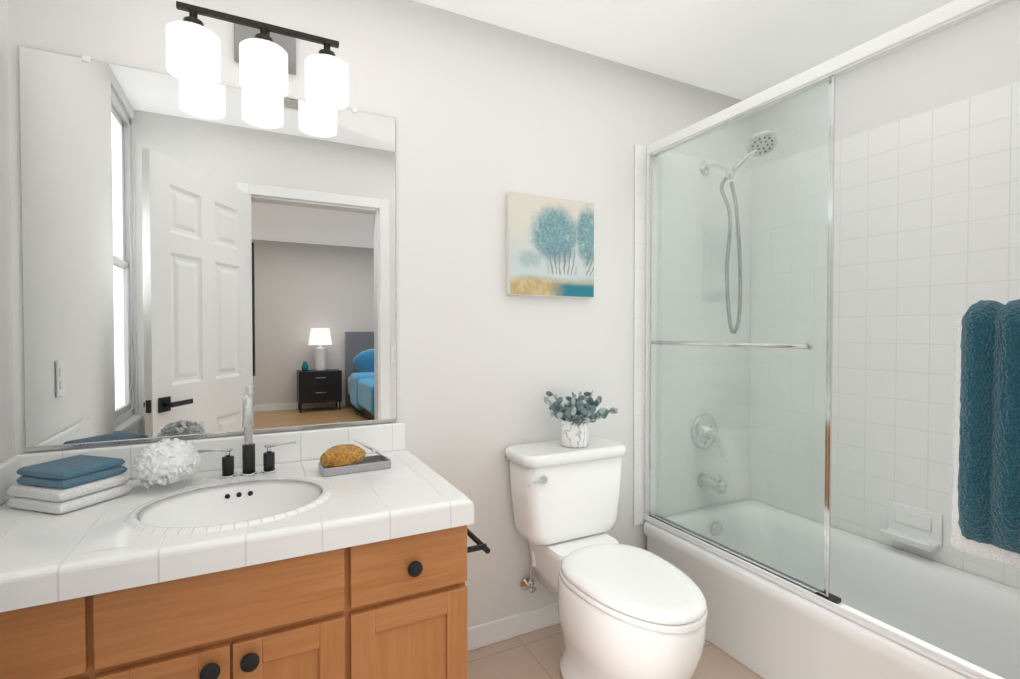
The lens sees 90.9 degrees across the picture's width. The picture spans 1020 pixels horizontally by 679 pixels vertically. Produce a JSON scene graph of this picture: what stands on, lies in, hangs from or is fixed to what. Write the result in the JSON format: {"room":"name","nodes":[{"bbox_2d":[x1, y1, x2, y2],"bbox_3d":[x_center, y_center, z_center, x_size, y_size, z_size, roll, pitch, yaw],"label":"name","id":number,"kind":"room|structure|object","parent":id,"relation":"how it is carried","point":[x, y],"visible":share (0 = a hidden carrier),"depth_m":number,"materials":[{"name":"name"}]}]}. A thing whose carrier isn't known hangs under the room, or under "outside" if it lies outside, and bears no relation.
{"room":"bathroom","nodes":[
{"label":"bathroom","id":0,"kind":"room"},
{"bbox_2d":[0,0,14,462],"bbox_3d":[-1.021,0.010,0.610,0.120,2.420,1.800,0,1,-27],"label":"wall","id":1,"kind":"structure","parent":0,"point":[7,439],"depth_m":1.30,"materials":[{"name":"white paint"}]},
{"bbox_2d":[7,0,751,626],"bbox_3d":[-0.059,-0.014,2.033,3.123,2.420,0.130,0,1,-27],"label":"wall","id":2,"kind":"structure","parent":0,"point":[198,261],"depth_m":1.69,"materials":[{"name":"white paint"}]},
{"bbox_2d":[166,1,348,109],"bbox_3d":[-0.737,-0.859,1.502,0.479,0.245,0.199,0,1,-27],"label":"sconce","id":3,"kind":"object","parent":2,"relation":"attached to","point":[265,56],"visible":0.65,"depth_m":1.45,"materials":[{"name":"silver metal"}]},
{"bbox_2d":[506,191,593,297],"bbox_3d":[0.172,-0.379,2.063,0.404,0.404,0.031,0,1,-27],"label":"painting","id":4,"kind":"object","parent":2,"relation":"attached to","point":[549,246],"visible":0.96,"depth_m":2.04,"materials":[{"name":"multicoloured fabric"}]},
{"bbox_2d":[468,623,763,678],"bbox_3d":[0.319,1.239,1.309,3.123,0.060,1.800,0,1,-27],"label":"floor","id":5,"kind":"structure","parent":0,"point":[536,654],"depth_m":1.88,"materials":[{"name":"tile"}]},
{"bbox_2d":[0,422,489,678],"bbox_3d":[-0.676,0.757,1.326,1.129,0.902,0.614,0,1,-27],"label":"bathroom vanity","id":6,"kind":"object","parent":5,"relation":"on","point":[297,565],"visible":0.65,"depth_m":1.13,"materials":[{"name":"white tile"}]},
{"bbox_2d":[6,455,131,513],"bbox_3d":[-1.097,0.356,1.255,0.186,0.094,0.165,0,1,16],"label":"folded towels","id":7,"kind":"object","parent":6,"relation":"on","point":[65,485],"depth_m":1.20,"materials":[{"name":"fabric"}]},
{"bbox_2d":[131,438,201,488],"bbox_3d":[-0.925,0.329,1.358,0.158,0.127,0.159,0,1,-27],"label":"loofah","id":8,"kind":"object","parent":6,"relation":"on","point":[162,461],"depth_m":1.31,"materials":[{"name":"white plastic"}]},
{"bbox_2d":[198,394,295,478],"bbox_3d":[-0.752,0.279,1.443,0.259,0.244,0.148,0,1,-27],"label":"faucet","id":9,"kind":"object","parent":6,"relation":"on","point":[248,457],"visible":1,"depth_m":1.47,"materials":[{"name":"matte black metal"},{"name":"chrome"}]},
{"bbox_2d":[318,440,390,476],"bbox_3d":[-0.480,0.354,1.558,0.210,0.089,0.138,0,1,-27],"label":"soap tray","id":10,"kind":"object","parent":6,"relation":"on","point":[341,459],"visible":1,"depth_m":1.51,"materials":[{"name":"grey"}]},
{"bbox_2d":[468,602,559,650],"bbox_3d":[0.122,1.152,2.074,1.088,0.088,0.012,0,1,-27],"label":"baseboard","id":11,"kind":"structure","parent":5,"relation":"on","point":[499,630],"depth_m":2.00,"materials":[{"name":"white"}]},
{"bbox_2d":[505,436,707,678],"bbox_3d":[0.347,0.813,1.756,0.474,0.775,0.765,0,1,-27],"label":"toilet","id":12,"kind":"object","parent":5,"relation":"on","point":[625,611],"visible":1,"depth_m":1.70,"materials":[{"name":"white ceramic"}]},
{"bbox_2d":[544,391,617,447],"bbox_3d":[0.269,0.312,1.974,0.259,0.216,0.228,0,1,-27],"label":"plant pot","id":13,"kind":"object","parent":12,"relation":"on","point":[578,416],"visible":1,"depth_m":1.95,"materials":[{"name":"stone"}]},
{"bbox_2d":[643,498,1019,678],"bbox_3d":[1.280,1.020,1.794,0.724,0.359,1.536,0,1,-27],"label":"bathtub","id":14,"kind":"object","parent":5,"relation":"on","point":[764,628],"visible":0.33,"depth_m":1.83,"materials":[{"name":"white ceramic"}]},
{"bbox_2d":[644,0,1012,678],"bbox_3d":[0.978,-0.014,1.616,0.080,1.713,1.548,0,1,-27],"label":"sliding shower door","id":15,"kind":"structure","parent":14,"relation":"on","point":[946,16],"depth_m":1.80,"materials":[{"name":"clear glass"}]},
{"bbox_2d":[414,0,954,99],"bbox_3d":[0.319,-1.261,1.267,3.123,0.100,1.800,0,1,-27],"label":"ceiling","id":16,"kind":"structure","parent":0,"point":[742,49],"depth_m":1.98,"materials":[{"name":"white paint"}]},
{"bbox_2d":[751,0,1019,167],"bbox_3d":[1.663,-0.013,1.968,0.110,2.420,1.800,0,1,-27],"label":"wall","id":17,"kind":"structure","parent":0,"point":[978,54],"depth_m":1.99,"materials":[{"name":"ceramic tile"},{"name":"grout"},{"name":"paint"}]},
{"bbox_2d":[633,144,751,525],"bbox_3d":[0.914,-0.019,2.458,0.783,1.736,0.010,0,1,-27],"label":"wall tiles","id":18,"kind":"structure","parent":17,"relation":"attached to","point":[639,336],"depth_m":2.44,"materials":[{"name":"white tile"}]},
{"bbox_2d":[691,130,777,493],"bbox_3d":[1.046,-0.095,2.336,0.175,1.653,0.342,-1,1,-33],"label":"shower fixtures","id":19,"kind":"object","parent":18,"relation":"attached to","point":[773,137],"depth_m":2.34,"materials":[{"name":"silver metal"}]},
{"bbox_2d":[749,81,1019,588],"bbox_3d":[1.611,-0.010,1.937,0.010,1.736,1.550,0,1,-27],"label":"wall tiles","id":20,"kind":"structure","parent":17,"relation":"attached to","point":[926,230],"depth_m":2.07,"materials":[{"name":"white tile"}]},
{"bbox_2d":[879,500,942,551],"bbox_3d":[1.555,0.723,1.955,0.084,0.131,0.180,0,1,-27],"label":"soap dish","id":21,"kind":"object","parent":20,"relation":"attached to","point":[916,527],"visible":1,"depth_m":1.95,"materials":[{"name":"white ceramic"}]},
{"bbox_3d":[1.208,-0.025,1.052,0.042,0.042,0.334,0,1,-27],"label":"towel bar","id":22,"kind":"object","parent":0,"visible":0},
{"bbox_2d":[951,299,1019,568],"bbox_3d":[1.175,0.214,1.101,0.153,0.614,0.327,0,1,-27],"label":"hanging towel","id":23,"kind":"object","parent":22,"relation":"hanging from","point":[985,495],"visible":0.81,"depth_m":1.15,"materials":[{"name":"teal fabric"}]}
]}

